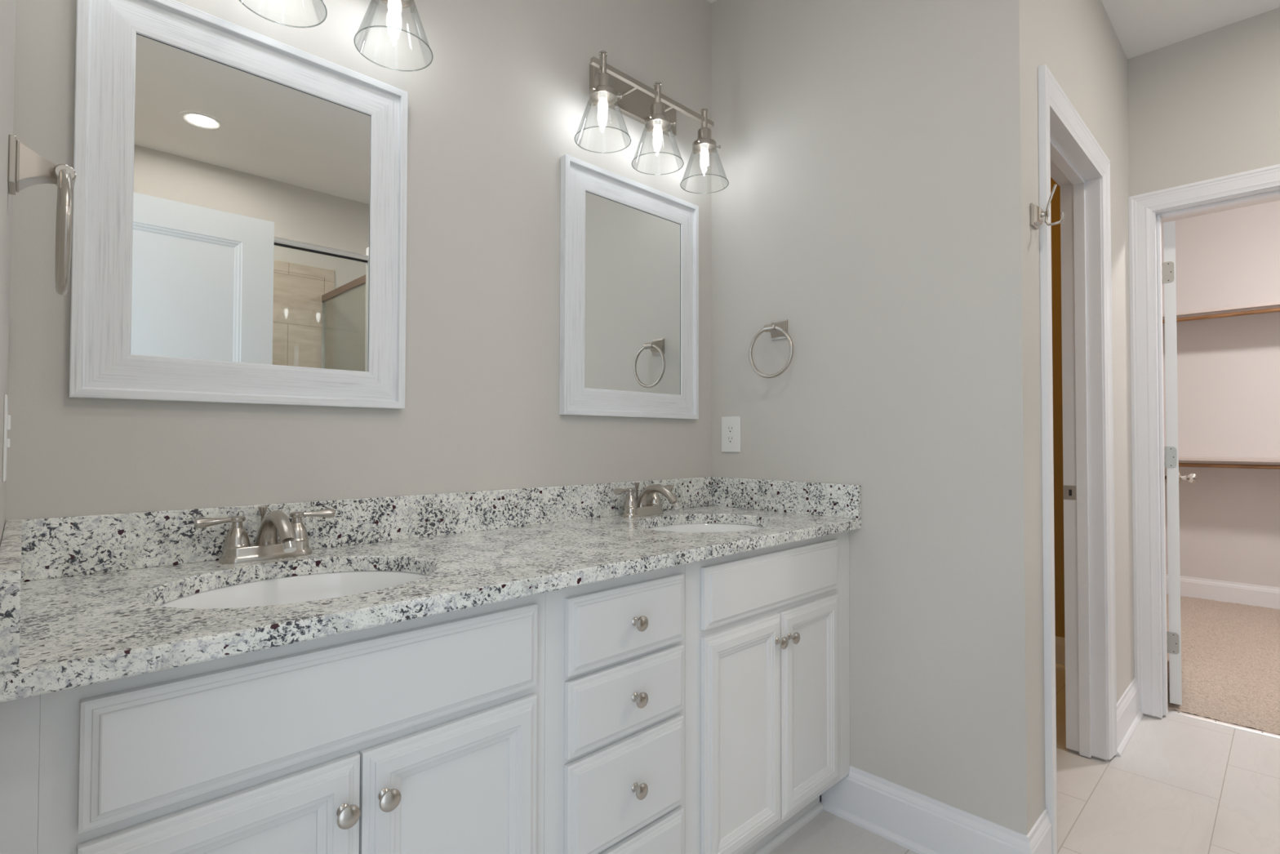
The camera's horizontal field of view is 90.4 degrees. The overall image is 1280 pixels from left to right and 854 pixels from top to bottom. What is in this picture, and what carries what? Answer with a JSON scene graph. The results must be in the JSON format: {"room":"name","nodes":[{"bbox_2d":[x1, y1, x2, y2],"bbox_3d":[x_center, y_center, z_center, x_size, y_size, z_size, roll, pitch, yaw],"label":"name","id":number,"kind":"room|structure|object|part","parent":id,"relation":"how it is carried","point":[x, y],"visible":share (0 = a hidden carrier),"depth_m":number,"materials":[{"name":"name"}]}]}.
{"room":"bathroom","nodes":[
{"label":"bathroom","id":0,"kind":"room"},
{"bbox_2d":[0,0,16,545],"bbox_3d":[-0.018,-0.233,-0.090,0.120,2.662,2.990,1,-2,-44],"label":"wall","id":1,"kind":"structure","parent":0,"point":[7,7],"depth_m":0.76,"materials":[{"name":"paint"}]},
{"bbox_2d":[2,394,10,481],"bbox_3d":[-0.857,0.015,0.861,0.006,0.115,0.072,1,-2,-44],"label":"switch plate","id":2,"kind":"object","parent":1,"relation":"attached to","point":[6,424],"visible":1,"depth_m":0.83,"materials":[{"name":"white plastic"}]},
{"bbox_2d":[7,134,76,295],"bbox_3d":[-0.794,-0.274,0.844,0.065,0.190,0.167,1,-2,-44],"label":"towel ring","id":3,"kind":"object","parent":1,"relation":"attached to","point":[26,167],"visible":1,"depth_m":0.82,"materials":[{"name":"silver metal"}]},
{"bbox_3d":[-0.814,-0.339,0.826,0.010,0.060,0.060,1,-2,-44],"label":"mounting plate","id":4,"kind":"part","parent":3,"relation":"part of","materials":[{"name":"silver metal"}]},
{"bbox_3d":[-0.791,-0.339,0.848,0.056,0.051,0.051,1,-2,-44],"label":"post","id":5,"kind":"part","parent":3,"relation":"part of","materials":[{"name":"silver metal"}]},
{"bbox_2d":[4,0,711,523],"bbox_3d":[-0.423,-0.201,1.683,2.007,2.662,0.120,1,-2,-44],"label":"wall","id":6,"kind":"structure","parent":0,"point":[503,95],"depth_m":1.55,"materials":[{"name":"paint"}]},
{"bbox_2d":[68,0,408,408],"bbox_3d":[-0.749,-0.411,1.268,0.571,0.731,0.024,1,-2,-44],"label":"framed mirror","id":7,"kind":"object","parent":6,"relation":"attached to","point":[240,193],"visible":0.98,"depth_m":1.23,"materials":[{"name":"white wood"}]},
{"bbox_2d":[130,33,370,371],"bbox_3d":[-0.751,-0.411,1.270,0.414,0.574,0.004,1,-2,-44],"label":"mirror glass","id":8,"kind":"object","parent":7,"relation":"attached to","point":[251,184],"depth_m":1.24,"materials":[{"name":"silver mirror"}]},
{"bbox_2d":[239,0,433,71],"bbox_3d":[-0.692,-0.948,1.219,0.594,0.282,0.188,1,-2,-44],"label":"vanity light","id":9,"kind":"object","parent":6,"relation":"attached to","point":[394,6],"visible":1,"depth_m":1.36,"materials":[{"name":"clear glass"}]},
{"bbox_3d":[-0.681,-0.874,1.207,0.155,0.130,0.155,1,-2,-44],"label":"lamp shade","id":10,"kind":"part","parent":9,"relation":"part of","materials":[{"name":"clear glass"}]},
{"bbox_3d":[-0.525,-0.870,1.359,0.155,0.130,0.155,1,-2,-44],"label":"lamp shade","id":11,"kind":"part","parent":9,"relation":"part of","materials":[{"name":"clear glass"}]},
{"bbox_3d":[-0.525,-0.882,1.359,0.027,0.075,0.027,1,-2,-44],"label":"bulb","id":12,"kind":"part","parent":9,"relation":"part of","materials":[{"name":"white glass"}]},
{"bbox_2d":[5,476,712,581],"bbox_3d":[-0.375,0.211,1.624,1.765,0.098,0.020,1,-2,-44],"label":"backsplash","id":13,"kind":"structure","parent":6,"relation":"attached to","point":[53,547],"depth_m":1.33,"materials":[{"name":"stone"}]},
{"bbox_2d":[559,154,698,419],"bbox_3d":[-0.012,-0.396,1.982,0.571,0.731,0.024,1,-2,-44],"label":"framed mirror","id":14,"kind":"object","parent":6,"relation":"attached to","point":[629,248],"visible":1,"depth_m":1.95,"materials":[{"name":"white wood"}]},
{"bbox_2d":[584,191,680,395],"bbox_3d":[-0.014,-0.396,1.984,0.414,0.574,0.004,1,-2,-44],"label":"mirror glass","id":15,"kind":"object","parent":14,"relation":"attached to","point":[633,250],"depth_m":1.97,"materials":[{"name":"silver mirror"}]},
{"bbox_2d":[573,50,728,193],"bbox_3d":[0.043,-0.933,1.931,0.594,0.282,0.188,1,-2,-44],"label":"vanity light","id":16,"kind":"object","parent":6,"relation":"attached to","point":[611,87],"visible":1,"depth_m":1.92,"materials":[{"name":"clear glass"}]},
{"bbox_3d":[-0.103,-0.862,1.767,0.155,0.130,0.155,1,-2,-44],"label":"lamp shade","id":17,"kind":"part","parent":16,"relation":"part of","materials":[{"name":"clear glass"}]},
{"bbox_3d":[-0.103,-0.874,1.767,0.027,0.075,0.027,1,-2,-44],"label":"bulb","id":18,"kind":"part","parent":16,"relation":"part of","materials":[{"name":"white glass"}]},
{"bbox_3d":[-0.036,-1.003,1.902,0.020,0.020,0.085,1,-2,-44],"label":"arm","id":19,"kind":"part","parent":16,"relation":"part of","materials":[{"name":"silver metal"}]},
{"bbox_3d":[-0.015,-1.020,1.992,0.356,0.105,0.022,1,-2,-44],"label":"plate","id":20,"kind":"part","parent":16,"relation":"part of","materials":[{"name":"silver metal"}]},
{"bbox_3d":[0.053,-0.858,1.919,0.155,0.130,0.155,1,-2,-44],"label":"lamp shade","id":21,"kind":"part","parent":16,"relation":"part of","materials":[{"name":"clear glass"}]},
{"bbox_3d":[0.053,-0.871,1.919,0.027,0.075,0.027,1,-2,-44],"label":"bulb","id":22,"kind":"part","parent":16,"relation":"part of","materials":[{"name":"white glass"}]},
{"bbox_3d":[0.076,-1.000,2.011,0.020,0.020,0.085,1,-2,-44],"label":"arm","id":23,"kind":"part","parent":16,"relation":"part of","materials":[{"name":"silver metal"}]},
{"bbox_3d":[0.210,-0.855,2.071,0.155,0.130,0.155,1,-2,-44],"label":"lamp shade","id":24,"kind":"part","parent":16,"relation":"part of","materials":[{"name":"clear glass"}]},
{"bbox_3d":[0.210,-0.868,2.071,0.027,0.075,0.027,1,-2,-44],"label":"bulb","id":25,"kind":"part","parent":16,"relation":"part of","materials":[{"name":"white glass"}]},
{"bbox_2d":[711,0,1040,835],"bbox_3d":[0.637,-0.193,1.945,0.120,2.662,0.978,1,-2,-44],"label":"wall","id":26,"kind":"structure","parent":0,"point":[877,157],"depth_m":1.76,"materials":[{"name":"paint"}]},
{"bbox_2d":[721,416,740,452],"bbox_3d":[0.312,0.025,2.184,0.007,0.122,0.080,1,-2,-44],"label":"wall outlet","id":27,"kind":"object","parent":26,"relation":"attached to","point":[731,425],"visible":1,"depth_m":2.18,"materials":[{"name":"white plastic"}]},
{"bbox_2d":[748,319,793,377],"bbox_3d":[0.428,-0.249,2.028,0.065,0.190,0.167,1,-2,-44],"label":"towel ring","id":28,"kind":"object","parent":26,"relation":"attached to","point":[778,330],"visible":1,"depth_m":2.02,"materials":[{"name":"silver metal"}]},
{"bbox_3d":[0.425,-0.314,2.026,0.056,0.051,0.051,1,-2,-44],"label":"post","id":29,"kind":"part","parent":28,"relation":"part of","materials":[{"name":"silver metal"}]},
{"bbox_3d":[0.448,-0.313,2.049,0.010,0.060,0.060,1,-2,-44],"label":"mounting plate","id":30,"kind":"part","parent":28,"relation":"part of","materials":[{"name":"silver metal"}]},
{"bbox_2d":[820,765,1052,853],"bbox_3d":[0.801,1.061,1.761,0.188,0.147,0.567,1,-2,-44],"label":"baseboard","id":31,"kind":"structure","parent":26,"relation":"attached to","point":[919,823],"depth_m":1.70,"materials":[{"name":"wood"}]},
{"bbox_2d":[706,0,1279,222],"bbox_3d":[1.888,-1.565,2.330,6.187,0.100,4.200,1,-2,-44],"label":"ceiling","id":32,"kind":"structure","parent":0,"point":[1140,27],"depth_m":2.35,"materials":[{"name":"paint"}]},
{"bbox_2d":[768,667,1279,853],"bbox_3d":[1.496,1.180,1.973,6.967,0.080,4.100,1,-2,-44],"label":"floor","id":33,"kind":"structure","parent":0,"point":[1180,784],"depth_m":1.95,"materials":[{"name":"tile"}]},
{"bbox_2d":[0,592,545,853],"bbox_3d":[-0.575,0.698,1.039,0.678,0.840,0.567,1,-2,-44],"label":"base cabinet","id":34,"kind":"object","parent":33,"relation":"on","point":[425,735],"visible":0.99,"depth_m":0.83,"materials":[{"name":"wood"}]},
{"bbox_3d":[-0.494,0.709,0.774,0.292,0.516,0.018,1,-2,-44],"label":"cabinet door","id":35,"kind":"part","parent":34,"relation":"part of","materials":[{"name":"wood"}]},
{"bbox_3d":[-0.390,0.516,0.846,0.030,0.030,0.028,1,-2,-44],"label":"knob","id":36,"kind":"part","parent":34,"relation":"part of","materials":[{"name":"silver metal"}]},
{"bbox_3d":[-0.350,0.517,0.884,0.030,0.030,0.028,1,-2,-44],"label":"knob","id":37,"kind":"part","parent":34,"relation":"part of","materials":[{"name":"silver metal"}]},
{"bbox_3d":[-0.282,0.714,0.980,0.292,0.516,0.018,1,-2,-44],"label":"cabinet door","id":38,"kind":"part","parent":34,"relation":"part of","materials":[{"name":"wood"}]},
{"bbox_2d":[543,564,684,853],"bbox_3d":[-0.200,0.706,1.403,0.366,0.840,0.567,1,-2,-44],"label":"base cabinet","id":39,"kind":"object","parent":33,"relation":"on","point":[615,648],"visible":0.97,"depth_m":1.21,"materials":[{"name":"wood"}]},
{"bbox_3d":[-0.019,0.698,1.235,0.308,0.182,0.018,1,-2,-44],"label":"drawer","id":40,"kind":"part","parent":39,"relation":"part of","materials":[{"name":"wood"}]},
{"bbox_3d":[-0.018,0.526,1.238,0.308,0.135,0.018,1,-2,-44],"label":"drawer","id":41,"kind":"part","parent":39,"relation":"part of","materials":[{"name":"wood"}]},
{"bbox_3d":[-0.018,0.379,1.241,0.308,0.138,0.018,1,-2,-44],"label":"drawer","id":42,"kind":"part","parent":39,"relation":"part of","materials":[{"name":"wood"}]},
{"bbox_3d":[-0.001,0.697,1.220,0.030,0.030,0.028,1,-2,-44],"label":"knob","id":43,"kind":"part","parent":39,"relation":"part of","materials":[{"name":"silver metal"}]},
{"bbox_3d":[-0.001,0.524,1.223,0.030,0.030,0.028,1,-2,-44],"label":"knob","id":44,"kind":"part","parent":39,"relation":"part of","materials":[{"name":"silver metal"}]},
{"bbox_3d":[-0.001,0.378,1.226,0.030,0.030,0.028,1,-2,-44],"label":"knob","id":45,"kind":"part","parent":39,"relation":"part of","materials":[{"name":"silver metal"}]},
{"bbox_3d":[-0.019,0.889,1.231,0.308,0.176,0.018,1,-2,-44],"label":"drawer","id":46,"kind":"part","parent":39,"relation":"part of","materials":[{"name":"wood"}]},
{"bbox_2d":[684,530,849,853],"bbox_3d":[0.191,0.714,1.781,0.720,0.840,0.567,1,-2,-44],"label":"base cabinet","id":47,"kind":"object","parent":33,"relation":"on","point":[767,636],"visible":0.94,"depth_m":1.54,"materials":[{"name":"wood"}]},
{"bbox_2d":[0,505,861,702],"bbox_3d":[-0.187,0.271,1.429,1.766,0.028,0.560,1,-2,-44],"label":"countertop","id":48,"kind":"structure","parent":47,"relation":"on","point":[80,630],"depth_m":1.01,"materials":[{"name":"stone"}]},
{"bbox_2d":[0,520,22,673],"bbox_3d":[-0.807,0.195,0.815,0.019,0.098,0.539,1,-2,-44],"label":"side splash","id":49,"kind":"object","parent":48,"relation":"on","point":[11,547],"visible":1,"depth_m":0.63,"materials":[{"name":"stone"}]},
{"bbox_2d":[193,506,334,564],"bbox_3d":[-0.710,0.202,1.203,0.194,0.098,0.197,0,-1,-4],"label":"faucet","id":50,"kind":"object","parent":48,"relation":"on","point":[294,541],"visible":1,"depth_m":1.19,"materials":[{"name":"silver metal"}]},
{"bbox_3d":[-0.770,0.173,1.168,0.027,0.019,0.081,-1,-1,38],"label":"lever","id":51,"kind":"part","parent":50,"relation":"part of","materials":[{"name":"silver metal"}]},
{"bbox_3d":[-0.753,0.201,1.188,0.044,0.048,0.044,1,-2,-44],"label":"handle","id":52,"kind":"part","parent":50,"relation":"part of","materials":[{"name":"silver metal"}]},
{"bbox_3d":[-0.735,0.193,1.237,0.017,0.078,0.017,1,-2,-44],"label":"lift rod","id":53,"kind":"part","parent":50,"relation":"part of","materials":[{"name":"silver metal"}]},
{"bbox_3d":[-0.717,0.238,1.223,0.158,0.028,0.055,1,-2,-44],"label":"plate","id":54,"kind":"part","parent":50,"relation":"part of","materials":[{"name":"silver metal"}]},
{"bbox_3d":[-0.676,0.194,1.182,0.039,0.079,0.166,1,-2,-44],"label":"spout","id":55,"kind":"part","parent":50,"relation":"part of","materials":[{"name":"silver metal"}]},
{"bbox_3d":[-0.680,0.202,1.259,0.044,0.048,0.044,1,-2,-44],"label":"handle","id":56,"kind":"part","parent":50,"relation":"part of","materials":[{"name":"silver metal"}]},
{"bbox_3d":[-0.659,0.175,1.276,0.081,0.019,0.027,1,-1,-37],"label":"lever","id":57,"kind":"part","parent":50,"relation":"part of","materials":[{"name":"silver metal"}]},
{"bbox_2d":[159,570,426,608],"bbox_3d":[-0.552,0.359,1.051,0.479,0.162,0.389,1,-2,-44],"label":"sink","id":58,"kind":"object","parent":48,"relation":"in","point":[319,586],"visible":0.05,"depth_m":1.19,"materials":[{"name":"white ceramic"}]},
{"bbox_2d":[613,482,680,517],"bbox_3d":[0.015,0.217,1.906,0.194,0.098,0.197,0,-1,-4],"label":"faucet","id":59,"kind":"object","parent":48,"relation":"on","point":[633,507],"visible":1,"depth_m":1.88,"materials":[{"name":"silver metal"}]},
{"bbox_3d":[-0.045,0.188,1.871,0.027,0.019,0.081,-1,-1,38],"label":"lever","id":60,"kind":"part","parent":59,"relation":"part of","materials":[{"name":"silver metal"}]},
{"bbox_3d":[-0.028,0.216,1.891,0.044,0.048,0.044,1,-2,-44],"label":"handle","id":61,"kind":"part","parent":59,"relation":"part of","materials":[{"name":"silver metal"}]},
{"bbox_3d":[-0.009,0.208,1.939,0.017,0.078,0.017,1,-2,-44],"label":"lift rod","id":62,"kind":"part","parent":59,"relation":"part of","materials":[{"name":"silver metal"}]},
{"bbox_3d":[0.008,0.253,1.926,0.158,0.028,0.055,1,-2,-44],"label":"plate","id":63,"kind":"part","parent":59,"relation":"part of","materials":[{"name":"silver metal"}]},
{"bbox_3d":[0.045,0.217,1.962,0.044,0.048,0.044,1,-2,-44],"label":"handle","id":64,"kind":"part","parent":59,"relation":"part of","materials":[{"name":"silver metal"}]},
{"bbox_3d":[0.049,0.209,1.884,0.039,0.079,0.166,1,-2,-44],"label":"spout","id":65,"kind":"part","parent":59,"relation":"part of","materials":[{"name":"silver metal"}]},
{"bbox_3d":[0.067,0.190,1.979,0.081,0.019,0.027,1,-1,-37],"label":"lever","id":66,"kind":"part","parent":59,"relation":"part of","materials":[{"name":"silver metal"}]},
{"bbox_2d":[647,523,763,532],"bbox_3d":[0.184,0.374,1.764,0.479,0.162,0.389,1,-2,-44],"label":"sink","id":67,"kind":"object","parent":48,"relation":"in","point":[691,527],"visible":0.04,"depth_m":1.94,"materials":[{"name":"white ceramic"}]},
{"bbox_2d":[712,476,861,519],"bbox_3d":[0.447,0.220,2.031,0.020,0.098,0.539,1,-2,-44],"label":"side splash","id":68,"kind":"object","parent":48,"relation":"on","point":[821,499],"visible":1,"depth_m":1.99,"materials":[{"name":"stone"}]},
{"bbox_3d":[0.245,0.724,1.490,0.294,0.516,0.018,1,-2,-44],"label":"cabinet door","id":69,"kind":"part","parent":47,"relation":"part of","materials":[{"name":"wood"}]},
{"bbox_3d":[0.349,0.382,1.597,0.582,0.136,0.018,1,-2,-44],"label":"false drawer","id":70,"kind":"part","parent":47,"relation":"part of","materials":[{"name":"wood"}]},
{"bbox_3d":[0.348,0.529,1.561,0.030,0.030,0.028,1,-2,-44],"label":"knob","id":71,"kind":"part","parent":47,"relation":"part of","materials":[{"name":"silver metal"}]},
{"bbox_3d":[0.387,0.530,1.599,0.030,0.030,0.028,1,-2,-44],"label":"knob","id":72,"kind":"part","parent":47,"relation":"part of","materials":[{"name":"silver metal"}]},
{"bbox_3d":[0.456,0.729,1.694,0.283,0.516,0.018,1,-2,-44],"label":"cabinet door","id":73,"kind":"part","parent":47,"relation":"part of","materials":[{"name":"wood"}]},
{"bbox_2d":[1166,593,1279,734],"bbox_3d":[3.343,1.169,3.137,2.490,0.035,2.996,1,-2,-44],"label":"carpet","id":74,"kind":"object","parent":33,"relation":"on","point":[1230,651],"visible":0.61,"depth_m":3.12,"materials":[{"name":"beige carpet"}]},
{"bbox_2d":[1168,708,1279,739],"bbox_3d":[2.391,1.144,2.312,0.023,0.010,0.736,1,-2,-44],"label":"threshold strip","id":75,"kind":"object","parent":33,"relation":"on","point":[1171,711],"visible":0.95,"depth_m":2.45,"materials":[{"name":"silver metal"}]},
{"bbox_2d":[1050,177,1064,637],"bbox_3d":[0.916,-0.173,2.993,1.980,2.662,1.863,1,-2,-44],"label":"wall","id":76,"kind":"structure","parent":0,"point":[1055,201],"depth_m":3.09,"materials":[{"name":"paint"}]},
{"bbox_2d":[1055,635,1065,670],"bbox_3d":[1.568,1.097,3.533,0.026,0.147,1.763,1,-2,-44],"label":"baseboard","id":77,"kind":"structure","parent":76,"relation":"attached to","point":[1060,641],"depth_m":3.06,"materials":[{"name":"wood"}]},
{"bbox_2d":[1032,0,1134,814],"bbox_3d":[1.648,-0.184,2.324,1.860,2.662,0.115,1,-2,-44],"label":"wall","id":78,"kind":"structure","parent":0,"point":[1077,41],"depth_m":2.33,"materials":[{"name":"paint"}]},
{"bbox_2d":[1030,183,1063,229],"bbox_3d":[1.031,-0.558,1.606,0.052,0.102,0.067,1,-2,-44],"label":"robe hook","id":79,"kind":"object","parent":78,"relation":"attached to","point":[1037,213],"visible":1,"depth_m":1.61,"materials":[{"name":"silver metal"}]},
{"bbox_3d":[1.015,-0.540,1.623,0.052,0.056,0.020,1,-2,-44],"label":"mounting plate","id":80,"kind":"part","parent":79,"relation":"part of","materials":[{"name":"silver metal"}]},
{"bbox_2d":[1038,63,1117,853],"bbox_3d":[1.315,0.095,1.986,0.835,2.082,0.134,1,-2,-44],"label":"door frame","id":81,"kind":"structure","parent":78,"relation":"attached to","point":[1069,154],"depth_m":2.20,"materials":[{"name":"wood"}]},
{"bbox_3d":[1.523,0.232,2.252,0.002,0.050,0.037,1,-2,-44],"label":"strike plate","id":82,"kind":"part","parent":81,"relation":"part of","materials":[{"name":"silver metal"}]},
{"bbox_2d":[1115,677,1143,756],"bbox_3d":[1.831,1.075,2.382,0.484,0.147,0.026,1,-2,-44],"label":"baseboard","id":83,"kind":"structure","parent":78,"relation":"attached to","point":[1129,716],"depth_m":2.37,"materials":[{"name":"wood"}]},
{"bbox_2d":[1127,7,1279,718],"bbox_3d":[2.740,-0.190,1.901,0.115,2.662,2.012,1,-2,-44],"label":"wall","id":84,"kind":"structure","parent":0,"point":[1204,106],"depth_m":2.43,"materials":[{"name":"paint"}]},
{"bbox_2d":[1128,164,1279,718],"bbox_3d":[2.347,0.100,2.289,0.134,2.083,0.902,1,-2,-44],"label":"door frame","id":85,"kind":"structure","parent":84,"relation":"attached to","point":[1146,211],"depth_m":2.53,"materials":[{"name":"wood"}]},
{"bbox_2d":[1161,220,1196,705],"bbox_3d":[2.399,0.145,2.863,0.174,1.966,0.714,-1,-1,40],"label":"door","id":86,"kind":"structure","parent":85,"relation":"attached to","point":[1173,477],"depth_m":2.59,"materials":[{"name":"wood"}]},
{"bbox_3d":[2.630,0.246,3.054,0.068,0.064,0.064,-1,-1,40],"label":"knob","id":87,"kind":"part","parent":86,"relation":"part of","materials":[{"name":"silver metal"}]},
{"bbox_2d":[1161,200,1279,587],"bbox_3d":[3.413,-0.164,3.173,2.623,2.662,3.320,1,-2,-44],"label":"wall","id":88,"kind":"structure","parent":0,"point":[1228,368],"depth_m":4.29,"materials":[{"name":"paint"}]},
{"bbox_2d":[1162,301,1279,324],"bbox_3d":[4.116,-0.760,3.932,0.334,0.019,2.978,1,-2,-44],"label":"closet shelf","id":89,"kind":"object","parent":88,"relation":"attached to","point":[1270,304],"visible":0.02,"depth_m":4.09,"materials":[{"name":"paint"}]},
{"bbox_2d":[1162,307,1279,323],"bbox_3d":[4.024,-0.732,3.836,0.026,0.040,2.950,1,-2,-44],"label":"closet rod","id":90,"kind":"object","parent":89,"relation":"attached to","point":[1273,309],"visible":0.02,"depth_m":4.08,"materials":[{"name":"brown wood"}]},
{"bbox_2d":[1164,456,1279,462],"bbox_3d":[4.114,0.208,3.913,0.334,0.019,2.978,1,-2,-44],"label":"closet shelf","id":91,"kind":"object","parent":88,"relation":"attached to","point":[1180,458],"visible":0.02,"depth_m":4.07,"materials":[{"name":"paint"}]},
{"bbox_2d":[1178,462,1279,469],"bbox_3d":[4.021,0.237,3.818,0.026,0.042,2.950,1,-2,-44],"label":"closet rod","id":92,"kind":"object","parent":91,"relation":"attached to","point":[1180,464],"visible":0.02,"depth_m":4.06,"materials":[{"name":"brown wood"}]},
{"bbox_2d":[1165,573,1279,608],"bbox_3d":[4.234,1.111,4.002,0.014,0.147,3.000,1,-2,-44],"label":"baseboard","id":93,"kind":"structure","parent":88,"relation":"attached to","point":[1250,594],"depth_m":4.27,"materials":[{"name":"wood"}]}
]}

